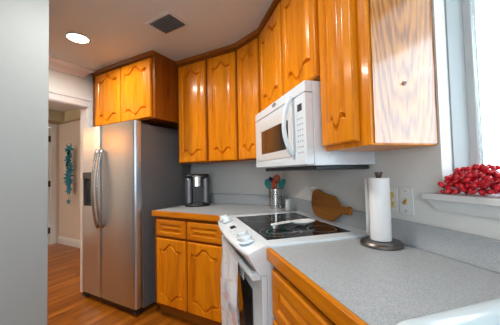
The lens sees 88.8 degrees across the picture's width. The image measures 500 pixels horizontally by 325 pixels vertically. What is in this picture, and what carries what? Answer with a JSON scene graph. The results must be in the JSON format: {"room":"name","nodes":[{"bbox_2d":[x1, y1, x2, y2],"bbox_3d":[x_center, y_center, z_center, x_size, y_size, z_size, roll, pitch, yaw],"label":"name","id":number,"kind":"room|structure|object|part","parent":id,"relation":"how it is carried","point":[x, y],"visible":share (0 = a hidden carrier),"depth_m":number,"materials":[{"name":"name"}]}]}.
{"room":"kitchen","nodes":[
{"label":"kitchen","id":0,"kind":"room"},
{"bbox_2d":[0,0,48,324],"bbox_3d":[-1.829,0.106,0.133,0.140,2.360,2.877,-2,-2,29],"label":"wall","id":1,"kind":"structure","parent":0,"point":[24,24],"depth_m":1.27,"materials":[{"name":"grey paint"}]},
{"bbox_2d":[48,123,58,244],"bbox_3d":[-4.803,0.194,2.674,0.120,2.500,4.870,-2,-2,29],"label":"wall","id":2,"kind":"structure","parent":0,"point":[57,126],"depth_m":4.74,"materials":[{"name":"paint"}]},
{"bbox_2d":[48,128,50,243],"bbox_3d":[-3.829,0.411,4.313,0.095,2.120,0.770,-2,-2,29],"label":"door","id":3,"kind":"structure","parent":2,"relation":"in","point":[49,136],"depth_m":4.64,"materials":[{"name":"white paint"}]},
{"bbox_2d":[48,123,55,244],"bbox_3d":[-3.821,0.379,4.307,0.018,2.203,0.945,-2,-2,29],"label":"trim","id":4,"kind":"structure","parent":2,"relation":"attached to","point":[53,126],"depth_m":4.68,"materials":[{"name":"white paint"}]},
{"bbox_2d":[59,120,79,239],"bbox_3d":[-2.507,0.199,4.248,2.590,2.500,0.100,-2,-2,29],"label":"wall","id":5,"kind":"structure","parent":0,"point":[69,133],"depth_m":4.58,"materials":[{"name":"paint"}]},
{"bbox_2d":[48,109,79,124],"bbox_3d":[-3.667,-0.897,2.133,2.470,0.180,4.770,-2,-2,29],"label":"trim","id":6,"kind":"structure","parent":5,"relation":"attached to","point":[54,117],"depth_m":4.48,"materials":[{"name":"paint"}]},
{"bbox_2d":[63,144,73,203],"bbox_3d":[-3.133,0.199,4.416,0.217,1.061,0.142,-2,-2,29],"label":"strand","id":7,"kind":"object","parent":5,"relation":"hanging from","point":[68,180],"visible":1,"depth_m":4.41,"materials":[{"name":"teal"}]},
{"bbox_2d":[57,236,79,247],"bbox_3d":[-2.469,1.380,4.130,2.478,0.130,0.020,-2,-2,29],"label":"baseboard","id":8,"kind":"structure","parent":5,"relation":"attached to","point":[72,242],"depth_m":4.53,"materials":[{"name":"white paint"}]},
{"bbox_2d":[49,69,92,106],"bbox_3d":[-2.557,0.166,1.338,0.120,2.360,4.590,-2,-2,29],"label":"wall","id":9,"kind":"structure","parent":0,"point":[62,82],"depth_m":2.61,"materials":[{"name":"paint"}]},
{"bbox_2d":[49,99,87,291],"bbox_3d":[-2.008,0.381,2.324,0.120,1.975,0.955,-2,-2,29],"label":"trim","id":10,"kind":"structure","parent":9,"relation":"attached to","point":[83,110],"depth_m":2.74,"materials":[{"name":"white paint"}]},
{"bbox_2d":[49,90,92,127],"bbox_3d":[-1.956,0.336,2.276,0.020,2.065,1.079,-2,-2,29],"label":"trim","id":11,"kind":"structure","parent":9,"relation":"attached to","point":[53,95],"depth_m":2.63,"materials":[{"name":"white paint"}]},
{"bbox_2d":[49,55,94,77],"bbox_3d":[-2.609,-0.979,1.105,0.098,0.088,3.785,-2,-2,29],"label":"trim","id":12,"kind":"structure","parent":9,"relation":"attached to","point":[57,64],"depth_m":2.55,"materials":[{"name":"white paint"}]},
{"bbox_2d":[47,243,199,324],"bbox_3d":[-0.853,1.303,0.495,10.334,0.050,5.300,-2,-2,29],"label":"floor","id":13,"kind":"structure","parent":0,"point":[66,305],"depth_m":2.42,"materials":[{"name":"brown wood"}]},
{"bbox_2d":[82,120,188,314],"bbox_3d":[-1.220,0.504,2.704,0.836,1.722,0.776,-2,-2,29],"label":"refrigerator","id":14,"kind":"object","parent":13,"relation":"on","point":[132,169],"visible":0.92,"depth_m":2.39,"materials":[{"name":"grey metal"}]},
{"bbox_3d":[-1.643,0.132,2.586,0.186,0.065,0.004,-2,-2,29],"label":"dispenser panel","id":15,"kind":"part","parent":14,"relation":"part of","materials":[{"name":"grey metal"}]},
{"bbox_3d":[-1.575,0.474,2.582,0.335,1.656,0.068,-2,-2,29],"label":"door","id":16,"kind":"part","parent":14,"relation":"part of","materials":[{"name":"silver metal"}]},
{"bbox_3d":[-1.495,0.252,2.463,0.032,0.761,0.079,-2,-2,29],"label":"handle","id":17,"kind":"part","parent":14,"relation":"part of","materials":[{"name":"metal"}]},
{"bbox_3d":[-1.432,0.250,2.428,0.032,0.761,0.079,-2,-2,29],"label":"handle","id":18,"kind":"part","parent":14,"relation":"part of","materials":[{"name":"metal"}]},
{"bbox_3d":[-1.206,0.459,2.379,0.495,1.656,0.068,-2,-2,29],"label":"door","id":19,"kind":"part","parent":14,"relation":"part of","materials":[{"name":"silver metal"}]},
{"bbox_2d":[155,216,221,324],"bbox_3d":[-0.358,0.899,2.331,0.790,0.868,0.623,-2,-2,29],"label":"base cabinet","id":20,"kind":"object","parent":13,"relation":"on","point":[188,252],"visible":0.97,"depth_m":2.06,"materials":[{"name":"brown wood"}]},
{"bbox_3d":[-0.674,0.562,2.169,0.332,0.142,0.022,-2,-2,29],"label":"drawer","id":21,"kind":"part","parent":20,"relation":"part of","materials":[{"name":"brown wood"}]},
{"bbox_3d":[-0.666,0.933,2.156,0.332,0.560,0.022,-2,-2,29],"label":"door","id":22,"kind":"part","parent":20,"relation":"part of","materials":[{"name":"brown wood"}]},
{"bbox_3d":[-0.357,0.549,1.996,0.344,0.142,0.022,-2,-2,29],"label":"drawer","id":23,"kind":"part","parent":20,"relation":"part of","materials":[{"name":"brown wood"}]},
{"bbox_3d":[-0.349,0.920,1.982,0.344,0.560,0.022,-2,-2,29],"label":"door","id":24,"kind":"part","parent":20,"relation":"part of","materials":[{"name":"brown wood"}]},
{"bbox_2d":[152,193,499,272],"bbox_3d":[0.599,0.318,0.918,1.057,0.145,4.499,0,-2,-32],"label":"countertop","id":25,"kind":"structure","parent":20,"relation":"on","point":[483,252],"depth_m":1.12,"materials":[{"name":"laminate"}]},
{"bbox_2d":[185,174,209,206],"bbox_3d":[-0.524,0.272,2.552,0.248,0.313,0.225,-1,-2,-9],"label":"coffee maker","id":26,"kind":"object","parent":25,"relation":"on","point":[197,186],"visible":1,"depth_m":2.48,"materials":[{"name":"black plastic"}]},
{"bbox_3d":[-0.529,0.132,2.564,0.244,0.031,0.204,-1,-2,-9],"label":"lid","id":27,"kind":"part","parent":26,"relation":"part of","materials":[{"name":"black plastic"}]},
{"bbox_2d":[269,188,281,208],"bbox_3d":[0.226,0.315,2.254,0.118,0.172,0.118,-2,-2,29],"label":"utensil crock","id":28,"kind":"object","parent":25,"relation":"on","point":[275,195],"visible":0.96,"depth_m":2.21,"materials":[{"name":"metal"}]},
{"bbox_2d":[265,179,271,188],"bbox_3d":[0.195,0.267,2.236,0.129,0.250,0.028,-1,-2,1],"label":"spatula","id":29,"kind":"object","parent":28,"relation":"in","point":[267,181],"visible":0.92,"depth_m":2.23,"materials":[{"name":"plastic"}]},
{"bbox_2d":[271,180,275,188],"bbox_3d":[0.205,0.271,2.226,0.051,0.238,0.033,-2,-2,26],"label":"spatula","id":30,"kind":"object","parent":28,"relation":"in","point":[273,186],"visible":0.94,"depth_m":2.22,"materials":[{"name":"plastic"}]},
{"bbox_2d":[273,174,279,188],"bbox_3d":[0.243,0.249,2.292,0.064,0.285,0.022,-1,-2,4],"label":"spoon","id":31,"kind":"object","parent":28,"relation":"in","point":[276,177],"visible":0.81,"depth_m":2.29,"materials":[{"name":"brown wood"}]},
{"bbox_2d":[278,179,285,188],"bbox_3d":[0.255,0.268,2.262,0.132,0.248,0.026,-1,-2,-8],"label":"spatula","id":32,"kind":"object","parent":28,"relation":"in","point":[281,184],"visible":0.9,"depth_m":2.27,"materials":[{"name":"plastic"}]},
{"bbox_2d":[285,199,289,210],"bbox_3d":[0.309,0.348,2.087,0.042,0.092,0.042,-2,-2,29],"label":"shaker","id":33,"kind":"object","parent":25,"relation":"on","point":[287,201],"visible":0.98,"depth_m":2.07,"materials":[{"name":"white ceramic"}]},
{"bbox_2d":[218,211,369,324],"bbox_3d":[0.188,0.816,1.522,0.678,0.949,0.805,-1,-2,-16],"label":"range","id":34,"kind":"object","parent":13,"relation":"on","point":[250,235],"visible":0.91,"depth_m":1.26,"materials":[{"name":"white metal"}]},
{"bbox_3d":[-0.156,0.376,1.690,0.072,0.032,0.072,-17,-7,17],"label":"knob","id":35,"kind":"part","parent":34,"relation":"part of","materials":[{"name":"white plastic"}]},
{"bbox_2d":[220,236,244,324],"bbox_3d":[-0.112,0.772,1.448,0.085,0.561,0.566,-1,-2,-16],"label":"tea towel","id":36,"kind":"object","parent":34,"relation":"hanging from","point":[230,267],"visible":0.95,"depth_m":1.36,"materials":[{"name":"white fabric"}]},
{"bbox_3d":[-0.085,0.510,1.455,0.054,0.034,0.746,-1,-2,-16],"label":"handle","id":37,"kind":"part","parent":34,"relation":"part of","materials":[{"name":"white metal"}]},
{"bbox_3d":[-0.037,0.359,1.274,0.072,0.032,0.072,-17,-7,17],"label":"knob","id":38,"kind":"part","parent":34,"relation":"part of","materials":[{"name":"white plastic"}]},
{"bbox_3d":[-0.086,0.434,1.458,0.126,0.122,0.805,-1,-2,-16],"label":"control panel","id":39,"kind":"part","parent":34,"relation":"part of","materials":[{"name":"white ceramic"}]},
{"bbox_3d":[-0.018,0.357,1.191,0.072,0.032,0.072,-17,-7,17],"label":"knob","id":40,"kind":"part","parent":34,"relation":"part of","materials":[{"name":"white plastic"}]},
{"bbox_3d":[-0.042,0.794,1.456,0.024,0.590,0.793,-1,-2,-16],"label":"oven door","id":41,"kind":"part","parent":34,"relation":"part of","materials":[{"name":"white metal"}]},
{"bbox_2d":[271,218,315,228],"bbox_3d":[0.247,0.349,1.463,0.284,0.030,0.100,0,-2,-24],"label":"spoon rest","id":42,"kind":"object","parent":34,"relation":"on","point":[307,220],"visible":1,"depth_m":1.45,"materials":[{"name":"white ceramic"}]},
{"bbox_2d":[231,211,369,247],"bbox_3d":[0.238,0.391,1.554,0.554,0.048,0.805,-1,-2,-16],"label":"cooktop","id":43,"kind":"object","parent":34,"relation":"in","point":[260,229],"depth_m":1.34,"materials":[{"name":"black glass"}]},
{"bbox_2d":[312,189,352,220],"bbox_3d":[0.499,0.269,1.598,0.041,0.185,0.425,-1,-2,-16],"label":"cutting board","id":44,"kind":"object","parent":34,"relation":"on","point":[326,206],"visible":1,"depth_m":1.60,"materials":[{"name":"brown wood"}]},
{"bbox_2d":[272,266,335,324],"bbox_3d":[0.434,0.828,0.871,0.565,0.870,0.562,-1,-2,-16],"label":"base cabinet","id":45,"kind":"object","parent":13,"relation":"on","point":[290,306],"visible":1,"depth_m":0.87,"materials":[{"name":"brown wood"}]},
{"bbox_2d":[267,237,499,324],"bbox_3d":[0.659,0.339,0.110,0.588,0.050,2.200,-1,-2,-16],"label":"countertop","id":46,"kind":"structure","parent":45,"relation":"on","point":[350,282],"depth_m":0.75,"materials":[{"name":"laminate"}]},
{"bbox_2d":[360,172,403,250],"bbox_3d":[0.559,0.197,1.099,0.168,0.312,0.168,-1,-2,-16],"label":"paper towel holder","id":47,"kind":"object","parent":46,"relation":"on","point":[395,244],"visible":0.66,"depth_m":1.05,"materials":[{"name":"silver metal"}]},
{"bbox_2d":[364,178,391,241],"bbox_3d":[0.560,0.198,1.107,0.083,0.263,0.099,-2,-2,8],"label":"paper towel roll","id":48,"kind":"object","parent":47,"relation":"on","point":[377,190],"visible":0.95,"depth_m":1.07,"materials":[{"name":"white paper"}]},
{"bbox_2d":[394,298,499,324],"bbox_3d":[0.614,0.406,0.162,0.456,0.209,0.860,-1,-2,-16],"label":"sink","id":49,"kind":"object","parent":46,"relation":"in","point":[487,312],"visible":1,"depth_m":0.53,"materials":[{"name":"ceramic"}]},
{"bbox_2d":[49,0,272,111],"bbox_3d":[-0.732,-1.157,0.498,9.444,0.140,5.020,-2,-2,29],"label":"ceiling","id":50,"kind":"structure","parent":0,"point":[117,30],"depth_m":1.96,"materials":[{"name":"paint"}]},
{"bbox_2d":[65,32,90,43],"bbox_3d":[-1.402,-1.010,2.079,0.178,0.008,0.178,-2,-2,29],"label":"recessed light","id":51,"kind":"object","parent":50,"relation":"in","point":[78,38],"visible":1,"depth_m":2.08,"materials":[{"name":"white paint"}]},
{"bbox_2d":[145,11,188,34],"bbox_3d":[-0.616,-1.031,1.905,0.258,0.014,0.196,-3,-2,32],"label":"ceiling vent","id":52,"kind":"object","parent":50,"relation":"in","point":[167,23],"visible":1,"depth_m":1.89,"materials":[{"name":"black metal"}]},
{"bbox_2d":[189,162,282,205],"bbox_3d":[-0.491,0.175,2.890,2.250,2.360,0.120,-2,-2,29],"label":"wall","id":53,"kind":"structure","parent":0,"point":[228,178],"depth_m":2.63,"materials":[{"name":"paint"}]},
{"bbox_2d":[91,50,178,129],"bbox_3d":[-1.140,-0.685,2.817,0.969,0.613,0.663,-2,-2,29],"label":"upper cabinet","id":54,"kind":"object","parent":53,"relation":"attached to","point":[143,87],"visible":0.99,"depth_m":2.47,"materials":[{"name":"brown wood"}]},
{"bbox_3d":[-1.468,-0.662,2.635,0.412,0.545,0.022,-2,-2,29],"label":"door","id":55,"kind":"part","parent":54,"relation":"part of","materials":[{"name":"brown wood"}]},
{"bbox_3d":[-1.300,-0.981,2.549,0.969,0.034,0.026,-2,-2,29],"label":"crown","id":56,"kind":"part","parent":54,"relation":"part of","materials":[{"name":"brown wood"}]},
{"bbox_3d":[-1.087,-0.679,2.425,0.418,0.545,0.022,-2,-2,29],"label":"door","id":57,"kind":"part","parent":54,"relation":"part of","materials":[{"name":"brown wood"}]},
{"bbox_2d":[176,43,248,163],"bbox_3d":[-0.334,-0.507,2.534,0.698,1.026,0.380,-2,-2,29],"label":"upper cabinet","id":58,"kind":"object","parent":53,"relation":"attached to","point":[207,81],"visible":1,"depth_m":2.35,"materials":[{"name":"brown wood"}]},
{"bbox_3d":[-0.559,-0.478,2.456,0.330,0.948,0.022,-2,-2,29],"label":"door","id":59,"kind":"part","parent":58,"relation":"part of","materials":[{"name":"brown wood"}]},
{"bbox_3d":[-0.430,-1.006,2.396,0.698,0.034,0.026,-2,-2,29],"label":"crown","id":60,"kind":"part","parent":58,"relation":"part of","materials":[{"name":"brown wood"}]},
{"bbox_3d":[-0.252,-0.491,2.288,0.300,0.948,0.022,-2,-2,29],"label":"door","id":61,"kind":"part","parent":58,"relation":"part of","materials":[{"name":"brown wood"}]},
{"bbox_2d":[210,193,268,204],"bbox_3d":[-0.131,0.373,2.609,0.971,0.100,0.017,-2,-2,29],"label":"backsplash","id":62,"kind":"structure","parent":53,"relation":"attached to","point":[251,199],"depth_m":2.58,"materials":[{"name":"laminate"}]},
{"bbox_2d":[282,0,499,239],"bbox_3d":[1.316,-0.001,-0.868,0.130,2.360,6.800,-1,-2,-16],"label":"wall","id":63,"kind":"structure","parent":0,"point":[420,169],"depth_m":1.03,"materials":[{"name":"paint"}]},
{"bbox_2d":[235,29,260,161],"bbox_3d":[0.143,-0.528,2.235,0.446,1.026,0.553,0,-3,-41],"label":"upper cabinet","id":64,"kind":"object","parent":63,"relation":"attached to","point":[248,71],"visible":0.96,"depth_m":2.08,"materials":[{"name":"brown wood"}]},
{"bbox_3d":[-0.028,-1.025,2.116,0.026,0.034,0.304,0,-3,-41],"label":"crown","id":65,"kind":"part","parent":64,"relation":"part of","materials":[{"name":"brown wood"}]},
{"bbox_2d":[257,0,319,110],"bbox_3d":[0.340,-0.723,1.627,0.328,0.690,0.851,-1,-2,-16],"label":"upper cabinet","id":66,"kind":"object","parent":63,"relation":"attached to","point":[289,56],"visible":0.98,"depth_m":1.49,"materials":[{"name":"brown wood"}]},
{"bbox_3d":[0.188,-1.049,1.597,0.026,0.034,0.851,-1,-2,-16],"label":"crown","id":67,"kind":"part","parent":66,"relation":"part of","materials":[{"name":"brown wood"}]},
{"bbox_3d":[0.140,-0.687,1.779,0.022,0.610,0.408,-1,-2,-16],"label":"door","id":68,"kind":"part","parent":66,"relation":"part of","materials":[{"name":"brown wood"}]},
{"bbox_3d":[0.257,-0.704,1.376,0.022,0.610,0.378,-1,-2,-16],"label":"door","id":69,"kind":"part","parent":66,"relation":"part of","materials":[{"name":"brown wood"}]},
{"bbox_2d":[255,80,374,170],"bbox_3d":[0.301,-0.159,1.572,0.444,0.417,0.758,-1,-2,-16],"label":"microwave","id":70,"kind":"object","parent":66,"relation":"attached to","point":[289,130],"visible":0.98,"depth_m":1.26,"materials":[{"name":"white plastic"}]},
{"bbox_3d":[0.133,-0.144,1.575,0.003,0.251,0.559,-1,-2,-16],"label":"door frame","id":71,"kind":"part","parent":70,"relation":"part of","materials":[{"name":"white plastic"}]},
{"bbox_3d":[0.155,-0.140,1.581,0.041,0.335,0.659,-1,-2,-16],"label":"door","id":72,"kind":"part","parent":70,"relation":"part of","materials":[{"name":"white plastic"}]},
{"bbox_3d":[0.190,-0.183,1.280,0.066,0.308,0.023,-1,-2,-16],"label":"handle","id":73,"kind":"part","parent":70,"relation":"part of","materials":[{"name":"white plastic"}]},
{"bbox_3d":[0.261,-0.156,1.217,0.041,0.335,0.096,-1,-2,-16],"label":"control panel","id":74,"kind":"part","parent":70,"relation":"part of","materials":[{"name":"white plastic"}]},
{"bbox_3d":[0.483,-0.024,1.226,0.231,0.040,0.004,-1,-2,-16],"label":"plate","id":75,"kind":"part","parent":70,"relation":"part of","materials":[{"name":"white plastic"}]},
{"bbox_2d":[318,0,437,150],"bbox_3d":[0.505,-0.575,1.067,0.328,1.034,0.301,-1,-2,-16],"label":"upper cabinet","id":76,"kind":"object","parent":63,"relation":"attached to","point":[378,85],"visible":1,"depth_m":0.94,"materials":[{"name":"brown wood"}]},
{"bbox_3d":[0.352,-0.548,1.057,0.022,0.948,0.222,-1,-2,-16],"label":"door","id":77,"kind":"part","parent":76,"relation":"part of","materials":[{"name":"brown wood"}]},
{"bbox_3d":[0.560,-0.583,0.943,0.289,1.028,0.005,-1,-2,-16],"label":"panel","id":78,"kind":"part","parent":76,"relation":"part of","materials":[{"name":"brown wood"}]},
{"bbox_2d":[283,196,499,272],"bbox_3d":[0.833,0.276,0.531,0.017,0.100,3.733,-1,-2,-16],"label":"backsplash","id":79,"kind":"structure","parent":63,"relation":"attached to","point":[483,252],"depth_m":0.95,"materials":[{"name":"laminate"}]},
{"bbox_2d":[390,187,398,212],"bbox_3d":[0.651,0.170,1.171,0.008,0.115,0.070,-1,-2,-17],"label":"wall outlet","id":80,"kind":"object","parent":63,"relation":"attached to","point":[394,200],"visible":0.59,"depth_m":1.16,"materials":[{"name":"white plastic"}]},
{"bbox_2d":[399,187,413,215],"bbox_3d":[0.667,0.167,1.097,0.019,0.115,0.070,-1,-2,-16],"label":"light switch","id":81,"kind":"object","parent":63,"relation":"attached to","point":[406,199],"visible":1,"depth_m":1.09,"materials":[{"name":"white plastic"}]},
{"bbox_2d":[422,0,499,218],"bbox_3d":[0.962,-0.370,0.344,0.212,1.045,1.452,-1,-2,-16],"label":"window","id":82,"kind":"structure","parent":63,"relation":"in","point":[460,19],"depth_m":0.98,"materials":[{"name":"grey paint"}]},
{"bbox_2d":[437,164,499,195],"bbox_3d":[0.795,0.053,0.776,0.134,0.107,0.386,-1,-2,-16],"label":"garland","id":83,"kind":"object","parent":82,"relation":"on","point":[466,180],"visible":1,"depth_m":0.84,"materials":[{"name":"red berries"}]},
{"bbox_3d":[1.048,-0.403,0.372,0.031,0.980,1.335,-1,-2,-16],"label":"sash","id":84,"kind":"part","parent":82,"relation":"part of","materials":[{"name":"white paint"}]},
{"bbox_2d":[475,0,497,12],"bbox_3d":[1.489,-1.288,1.030,1.275,0.060,5.760,-1,-2,-16],"label":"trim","id":85,"kind":"structure","parent":63,"relation":"attached to","point":[479,4],"depth_m":1.98,"materials":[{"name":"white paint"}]}
]}

